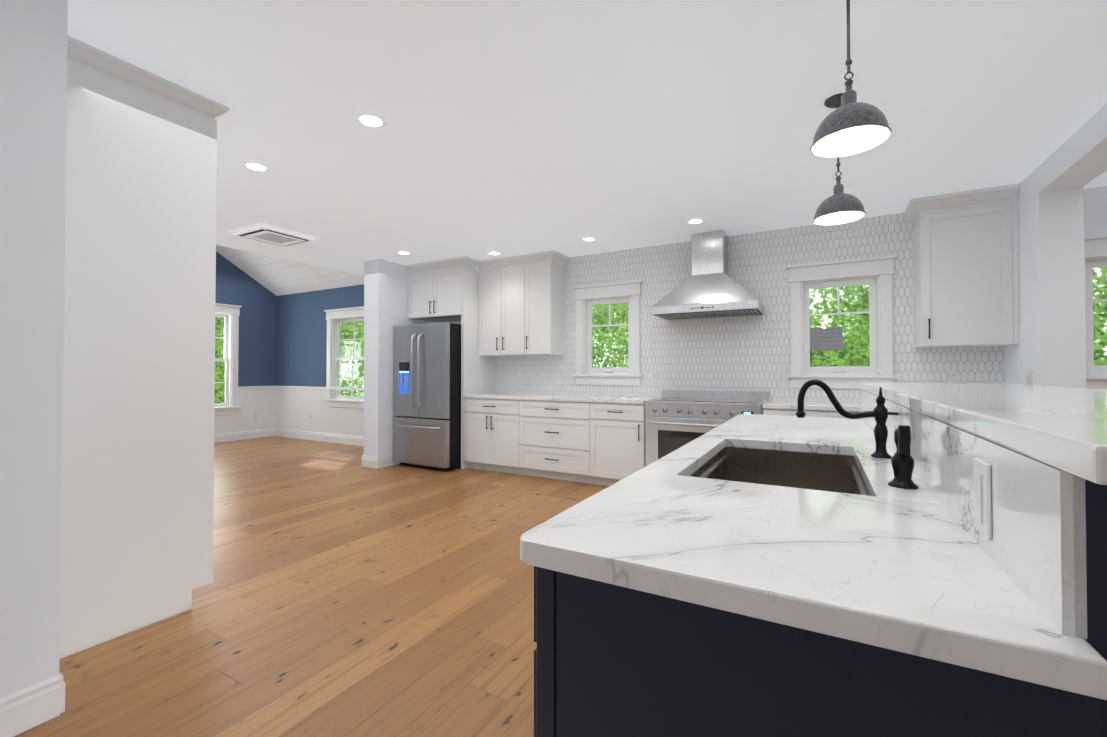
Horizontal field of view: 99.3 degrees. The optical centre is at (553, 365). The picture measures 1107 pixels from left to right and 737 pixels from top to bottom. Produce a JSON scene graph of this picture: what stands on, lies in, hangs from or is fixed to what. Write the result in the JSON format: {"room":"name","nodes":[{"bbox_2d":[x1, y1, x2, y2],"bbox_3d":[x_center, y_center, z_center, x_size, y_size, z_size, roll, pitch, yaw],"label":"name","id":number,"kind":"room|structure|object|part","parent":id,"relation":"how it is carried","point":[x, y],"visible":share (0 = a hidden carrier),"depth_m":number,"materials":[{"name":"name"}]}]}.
{"room":"kitchen","nodes":[
{"label":"kitchen","id":0,"kind":"room"},
{"bbox_2d":[0,0,67,697],"bbox_3d":[-4.657,-0.062,3.213,6.570,2.630,0.170,0,-1,29],"label":"wall","id":1,"kind":"structure","parent":0,"point":[33,72],"depth_m":1.61,"materials":[{"name":"white paint"}]},
{"bbox_2d":[0,428,391,736],"bbox_3d":[-0.499,1.149,0.900,16.048,0.150,9.270,0,-1,29],"label":"baseboard","id":2,"kind":"structure","parent":1,"relation":"attached to","point":[30,707],"depth_m":1.64,"materials":[{"name":"white wood"}]},
{"bbox_2d":[215,251,276,387],"bbox_3d":[-7.573,-1.326,4.899,0.150,5.200,9.270,0,-1,29],"label":"wall","id":3,"kind":"structure","parent":0,"point":[251,296],"depth_m":8.50,"materials":[{"name":"paint"}]},
{"bbox_2d":[214,303,241,414],"bbox_3d":[-5.919,-0.110,7.763,0.215,1.895,1.330,0,-1,29],"label":"window","id":4,"kind":"structure","parent":3,"relation":"in","point":[230,314],"depth_m":8.20,"materials":[{"name":"white wood"}]},
{"bbox_3d":[-5.949,-0.098,7.780,0.075,1.585,1.030,0,-1,29],"label":"sash","id":5,"kind":"part","parent":4,"relation":"part of","materials":[{"name":"white wood"}]},
{"bbox_2d":[214,386,273,433],"bbox_3d":[-7.492,0.800,4.827,0.035,0.945,9.270,0,-1,29],"label":"wainscoting","id":6,"kind":"structure","parent":3,"relation":"attached to","point":[251,399],"depth_m":8.47,"materials":[{"name":"white wood"}]},
{"bbox_2d":[216,245,363,295],"bbox_3d":[-6.202,-2.456,4.230,3.210,2.342,9.420,0,-1,29],"label":"ceiling","id":7,"kind":"structure","parent":0,"point":[276,276],"depth_m":8.00,"materials":[{"name":"white paint"}]},
{"bbox_2d":[15,436,608,736],"bbox_3d":[-1.699,1.282,1.572,19.200,0.100,9.670,0,-1,29],"label":"floor","id":8,"kind":"structure","parent":0,"point":[344,593],"depth_m":2.31,"materials":[{"name":"brown wood"}]},
{"bbox_2d":[59,36,228,659],"bbox_3d":[-2.409,-0.071,2.470,1.120,2.629,0.728,0,-1,29],"label":"pantry","id":9,"kind":"object","parent":8,"relation":"on","point":[137,510],"visible":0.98,"depth_m":2.20,"materials":[{"name":"white paint"}]},
{"bbox_2d":[393,323,460,470],"bbox_3d":[-1.494,0.390,6.191,0.910,1.800,0.913,0,-1,29],"label":"fridge","id":10,"kind":"object","parent":8,"relation":"on","point":[427,394],"visible":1,"depth_m":5.81,"materials":[{"name":"silver metal"}]},
{"bbox_2d":[463,397,518,473],"bbox_3d":[-0.599,0.844,5.907,0.818,0.884,0.638,0,-1,29],"label":"base cabinet","id":11,"kind":"object","parent":8,"relation":"on","point":[491,428],"depth_m":5.63,"materials":[{"name":"white paint"}]},
{"bbox_2d":[519,401,594,483],"bbox_3d":[0.150,0.839,5.487,1.020,0.884,0.638,0,-1,29],"label":"base cabinet","id":12,"kind":"object","parent":8,"relation":"on","point":[557,438],"depth_m":5.19,"materials":[{"name":"white paint"}]},
{"bbox_2d":[463,393,660,404],"bbox_3d":[0.048,0.376,5.536,2.316,0.038,0.644,0,-1,29],"label":"countertop","id":13,"kind":"structure","parent":12,"relation":"on","point":[494,396],"depth_m":5.27,"materials":[{"name":"white stone"}]},
{"bbox_2d":[595,401,644,485],"bbox_3d":[0.803,0.834,5.121,0.598,0.884,0.638,0,-1,29],"label":"base cabinet","id":14,"kind":"object","parent":8,"relation":"on","point":[596,439],"depth_m":4.84,"materials":[{"name":"white paint"}]},
{"bbox_2d":[644,390,767,466],"bbox_3d":[1.513,0.766,4.668,1.076,1.010,0.716,0,-1,29],"label":"range","id":15,"kind":"object","parent":8,"relation":"on","point":[675,420],"visible":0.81,"depth_m":4.55,"materials":[{"name":"silver metal"}]},
{"bbox_2d":[762,405,842,417],"bbox_3d":[2.270,0.824,4.298,0.598,0.884,0.638,0,-1,29],"label":"base cabinet","id":16,"kind":"object","parent":8,"relation":"on","point":[784,412],"depth_m":4.00,"materials":[{"name":"white paint"}]},
{"bbox_2d":[763,401,860,412],"bbox_3d":[2.774,0.357,4.008,1.766,0.038,0.644,0,-1,29],"label":"countertop","id":17,"kind":"structure","parent":16,"relation":"on","point":[852,407],"depth_m":4.09,"materials":[{"name":"white stone"}]},
{"bbox_2d":[520,399,1106,736],"bbox_3d":[1.021,0.687,1.883,0.921,1.099,2.860,0,-1,29],"label":"kitchen island","id":18,"kind":"object","parent":8,"relation":"on","point":[909,560],"depth_m":0.74,"materials":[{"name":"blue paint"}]},
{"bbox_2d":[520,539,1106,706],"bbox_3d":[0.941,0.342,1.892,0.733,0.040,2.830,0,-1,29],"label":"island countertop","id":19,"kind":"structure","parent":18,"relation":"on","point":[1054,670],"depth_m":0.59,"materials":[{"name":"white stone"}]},
{"bbox_2d":[691,447,869,495],"bbox_3d":[0.772,0.472,1.612,0.516,0.226,0.896,0,-1,29],"label":"sink","id":20,"kind":"object","parent":19,"relation":"in","point":[813,469],"depth_m":1.97,"materials":[{"name":"metal"}]},
{"bbox_2d":[973,457,991,539],"bbox_3d":[0.707,0.217,0.778,0.010,0.120,0.075,0,-1,29],"label":"outlet plate","id":21,"kind":"object","parent":18,"relation":"attached to","point":[982,466],"depth_m":0.76,"materials":[{"name":"white plastic"}]},
{"bbox_2d":[884,383,1106,490],"bbox_3d":[1.595,0.113,1.574,0.763,0.040,2.970,0,-1,29],"label":"island countertop","id":22,"kind":"structure","parent":18,"relation":"on","point":[1069,424],"depth_m":0.83,"materials":[{"name":"white stone"}]},
{"bbox_2d":[363,259,436,464],"bbox_3d":[-2.039,-0.022,6.451,0.270,2.630,1.120,0,-1,29],"label":"wall","id":23,"kind":"structure","parent":0,"point":[385,296],"depth_m":5.99,"materials":[{"name":"white paint"}]},
{"bbox_2d":[68,0,1106,275],"bbox_3d":[0.867,-1.474,0.253,13.000,0.120,9.420,0,-1,29],"label":"ceiling","id":24,"kind":"structure","parent":0,"point":[528,126],"depth_m":2.51,"materials":[{"name":"white paint"}]},
{"bbox_2d":[241,160,270,170],"bbox_3d":[-2.044,-1.371,3.238,0.176,0.012,0.176,0,-1,29],"label":"recessed light","id":25,"kind":"object","parent":24,"relation":"in","point":[255,165],"visible":1,"depth_m":3.21,"materials":[{"name":"white plastic"}]},
{"bbox_2d":[227,223,320,246],"bbox_3d":[-2.901,-1.339,4.899,0.620,0.034,0.620,0,-1,29],"label":"ceiling vent","id":26,"kind":"object","parent":24,"relation":"in","point":[269,234],"visible":1,"depth_m":4.79,"materials":[{"name":"white metal"}]},
{"bbox_2d":[354,111,387,127],"bbox_3d":[-1.025,-1.378,2.643,0.176,0.012,0.176,0,-1,29],"label":"recessed light","id":27,"kind":"object","parent":24,"relation":"in","point":[372,119],"visible":0.98,"depth_m":2.63,"materials":[{"name":"white plastic"}]},
{"bbox_2d":[396,250,410,253],"bbox_3d":[-1.780,-1.341,5.589,0.176,0.012,0.176,0,-1,29],"label":"recessed light","id":28,"kind":"object","parent":24,"relation":"in","point":[403,252],"visible":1,"depth_m":5.56,"materials":[{"name":"white plastic"}]},
{"bbox_2d":[487,251,501,254],"bbox_3d":[-0.705,-1.341,5.605,0.176,0.012,0.176,0,-1,29],"label":"recessed light","id":29,"kind":"object","parent":24,"relation":"in","point":[494,252],"visible":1,"depth_m":5.59,"materials":[{"name":"white plastic"}]},
{"bbox_2d":[581,236,597,240],"bbox_3d":[0.381,-1.348,5.007,0.176,0.012,0.176,0,-1,29],"label":"recessed light","id":30,"kind":"object","parent":24,"relation":"in","point":[588,238],"visible":1,"depth_m":4.98,"materials":[{"name":"white plastic"}]},
{"bbox_2d":[686,217,704,223],"bbox_3d":[1.334,-1.356,4.416,0.176,0.012,0.176,0,-1,29],"label":"recessed light","id":31,"kind":"object","parent":24,"relation":"in","point":[696,220],"visible":1,"depth_m":4.39,"materials":[{"name":"white plastic"}]},
{"bbox_2d":[812,93,865,225],"bbox_3d":[1.482,-1.074,2.449,0.240,0.622,0.240,0,-1,29],"label":"pendant light","id":32,"kind":"object","parent":24,"relation":"hanging from","point":[838,206],"visible":0.96,"depth_m":2.43,"materials":[{"name":"metal"}]},
{"bbox_2d":[810,0,891,157],"bbox_3d":[1.027,-1.084,1.638,0.240,0.622,0.240,0,-1,29],"label":"pendant light","id":33,"kind":"object","parent":24,"relation":"hanging from","point":[851,125],"visible":1,"depth_m":1.63,"materials":[{"name":"metal"}]},
{"bbox_2d":[276,186,1106,402],"bbox_3d":[1.734,-0.049,5.063,16.210,2.650,0.150,0,-1,29],"label":"wall","id":34,"kind":"structure","parent":0,"point":[301,340],"depth_m":8.36,"materials":[{"name":"paint"}]},
{"bbox_2d":[274,386,363,436],"bbox_3d":[-3.558,0.839,7.914,3.818,0.945,0.035,0,-1,29],"label":"wainscoting","id":35,"kind":"structure","parent":34,"relation":"attached to","point":[289,407],"depth_m":8.30,"materials":[{"name":"white wood"}]},
{"bbox_2d":[323,306,363,407],"bbox_3d":[-3.398,-0.128,7.903,1.160,1.655,0.215,0,-1,29],"label":"window","id":36,"kind":"structure","parent":34,"relation":"in","point":[334,318],"depth_m":8.05,"materials":[{"name":"white wood"}]},
{"bbox_3d":[-3.381,-0.116,7.934,0.860,1.345,0.075,0,-1,29],"label":"sash","id":37,"kind":"part","parent":36,"relation":"part of","materials":[{"name":"white wood"}]},
{"bbox_2d":[405,256,493,468],"bbox_3d":[-1.361,-0.023,6.317,1.033,2.629,0.688,0,-1,29],"label":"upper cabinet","id":38,"kind":"object","parent":34,"relation":"attached to","point":[444,291],"visible":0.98,"depth_m":6.03,"materials":[{"name":"white paint"}]},
{"bbox_2d":[478,250,568,355],"bbox_3d":[-0.399,-0.738,5.947,1.148,1.209,0.390,0,-1,29],"label":"upper cabinet","id":39,"kind":"object","parent":34,"relation":"attached to","point":[521,305],"visible":1,"depth_m":5.79,"materials":[{"name":"white paint"}]},
{"bbox_2d":[573,280,642,384],"bbox_3d":[0.664,-0.366,5.632,0.870,1.195,0.215,0,-1,29],"label":"kitchen window","id":40,"kind":"structure","parent":34,"relation":"in","point":[586,298],"depth_m":5.60,"materials":[{"name":"white wood"}]},
{"bbox_3d":[0.670,-0.354,5.643,0.590,0.885,0.070,0,-1,29],"label":"sash","id":41,"kind":"part","parent":40,"relation":"part of","materials":[{"name":"white wood"}]},
{"bbox_2d":[651,230,763,319],"bbox_3d":[1.562,-0.930,4.773,1.007,0.852,0.523,0,-1,29],"label":"range hood","id":42,"kind":"object","parent":34,"relation":"attached to","point":[708,288],"visible":1,"depth_m":4.70,"materials":[{"name":"silver metal"}]},
{"bbox_2d":[494,213,1004,402],"bbox_3d":[1.451,-0.500,5.136,5.169,1.704,0.008,0,-1,29],"label":"wall tile","id":43,"kind":"structure","parent":34,"relation":"attached to","point":[744,353],"depth_m":4.84,"materials":[{"name":"white tile"}]},
{"bbox_2d":[651,371,656,380],"bbox_3d":[1.133,0.119,5.297,0.070,0.115,0.009,0,-1,29],"label":"electrical outlet","id":44,"kind":"object","parent":43,"relation":"attached to","point":[653,375],"visible":1,"depth_m":5.29,"materials":[{"name":"white plastic"}]},
{"bbox_2d":[777,371,784,382],"bbox_3d":[2.258,0.111,4.666,0.070,0.115,0.009,0,-1,29],"label":"electrical outlet","id":45,"kind":"object","parent":43,"relation":"attached to","point":[780,376],"visible":1,"depth_m":4.66,"materials":[{"name":"white plastic"}]},
{"bbox_2d":[948,371,958,383],"bbox_3d":[3.414,0.103,4.018,0.070,0.115,0.009,0,-1,29],"label":"electrical outlet","id":46,"kind":"object","parent":43,"relation":"attached to","point":[953,377],"visible":0.85,"depth_m":4.01,"materials":[{"name":"white plastic"}]},
{"bbox_2d":[786,255,897,388],"bbox_3d":[2.718,-0.381,4.480,0.880,1.195,0.215,0,-1,29],"label":"kitchen window","id":47,"kind":"structure","parent":34,"relation":"in","point":[875,274],"depth_m":4.42,"materials":[{"name":"white wood"}]},
{"bbox_3d":[2.724,-0.369,4.491,0.600,0.885,0.070,0,-1,29],"label":"sash","id":48,"kind":"part","parent":47,"relation":"part of","materials":[{"name":"white wood"}]},
{"bbox_2d":[903,183,1019,347],"bbox_3d":[3.317,-0.764,3.863,0.660,1.209,0.390,0,-1,29],"label":"upper cabinet","id":49,"kind":"object","parent":34,"relation":"attached to","point":[966,271],"visible":1,"depth_m":3.73,"materials":[{"name":"white paint"}]},
{"bbox_2d":[1084,235,1106,389],"bbox_3d":[4.554,-0.394,3.461,1.200,1.195,0.215,0,-1,29],"label":"window","id":50,"kind":"structure","parent":34,"relation":"in","point":[1093,368],"depth_m":3.64,"materials":[{"name":"white wood"}]},
{"bbox_2d":[1004,167,1085,387],"bbox_3d":[3.628,-0.059,3.502,0.220,2.630,0.720,0,-1,29],"label":"wall","id":51,"kind":"structure","parent":0,"point":[1049,349],"depth_m":3.22,"materials":[{"name":"white paint"}]},
{"bbox_2d":[1025,371,1031,384],"bbox_3d":[3.449,0.095,3.418,0.012,0.115,0.116,0,-1,29],"label":"light switch","id":52,"kind":"object","parent":51,"relation":"attached to","point":[1028,377],"visible":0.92,"depth_m":3.41,"materials":[{"name":"white plastic"}]},
{"bbox_2d":[1038,103,1106,192],"bbox_3d":[1.361,-1.334,-0.524,0.220,0.180,8.550,0,-1,29],"label":"header beam","id":53,"kind":"structure","parent":0,"point":[1078,158],"depth_m":2.85,"materials":[{"name":"white paint"}]},
{"label":"outside","id":54,"kind":"structure","parent":0,"visible":0},
{"bbox_2d":[810,326,843,349],"bbox_3d":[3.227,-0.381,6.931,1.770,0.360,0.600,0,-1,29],"label":"neighbor roof","id":55,"kind":"structure","parent":54,"point":[833,340],"depth_m":6.58,"materials":[{"name":"grey"}]},
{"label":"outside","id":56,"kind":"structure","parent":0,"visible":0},
{"bbox_2d":[215,317,224,403],"bbox_3d":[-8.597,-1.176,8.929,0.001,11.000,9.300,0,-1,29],"label":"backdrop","id":57,"kind":"structure","parent":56,"point":[220,367],"depth_m":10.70,"materials":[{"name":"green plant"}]},
{"bbox_2d":[340,267,1106,395],"bbox_3d":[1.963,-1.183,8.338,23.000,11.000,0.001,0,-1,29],"label":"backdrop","id":58,"kind":"structure","parent":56,"point":[847,293],"depth_m":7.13,"materials":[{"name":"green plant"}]}
]}

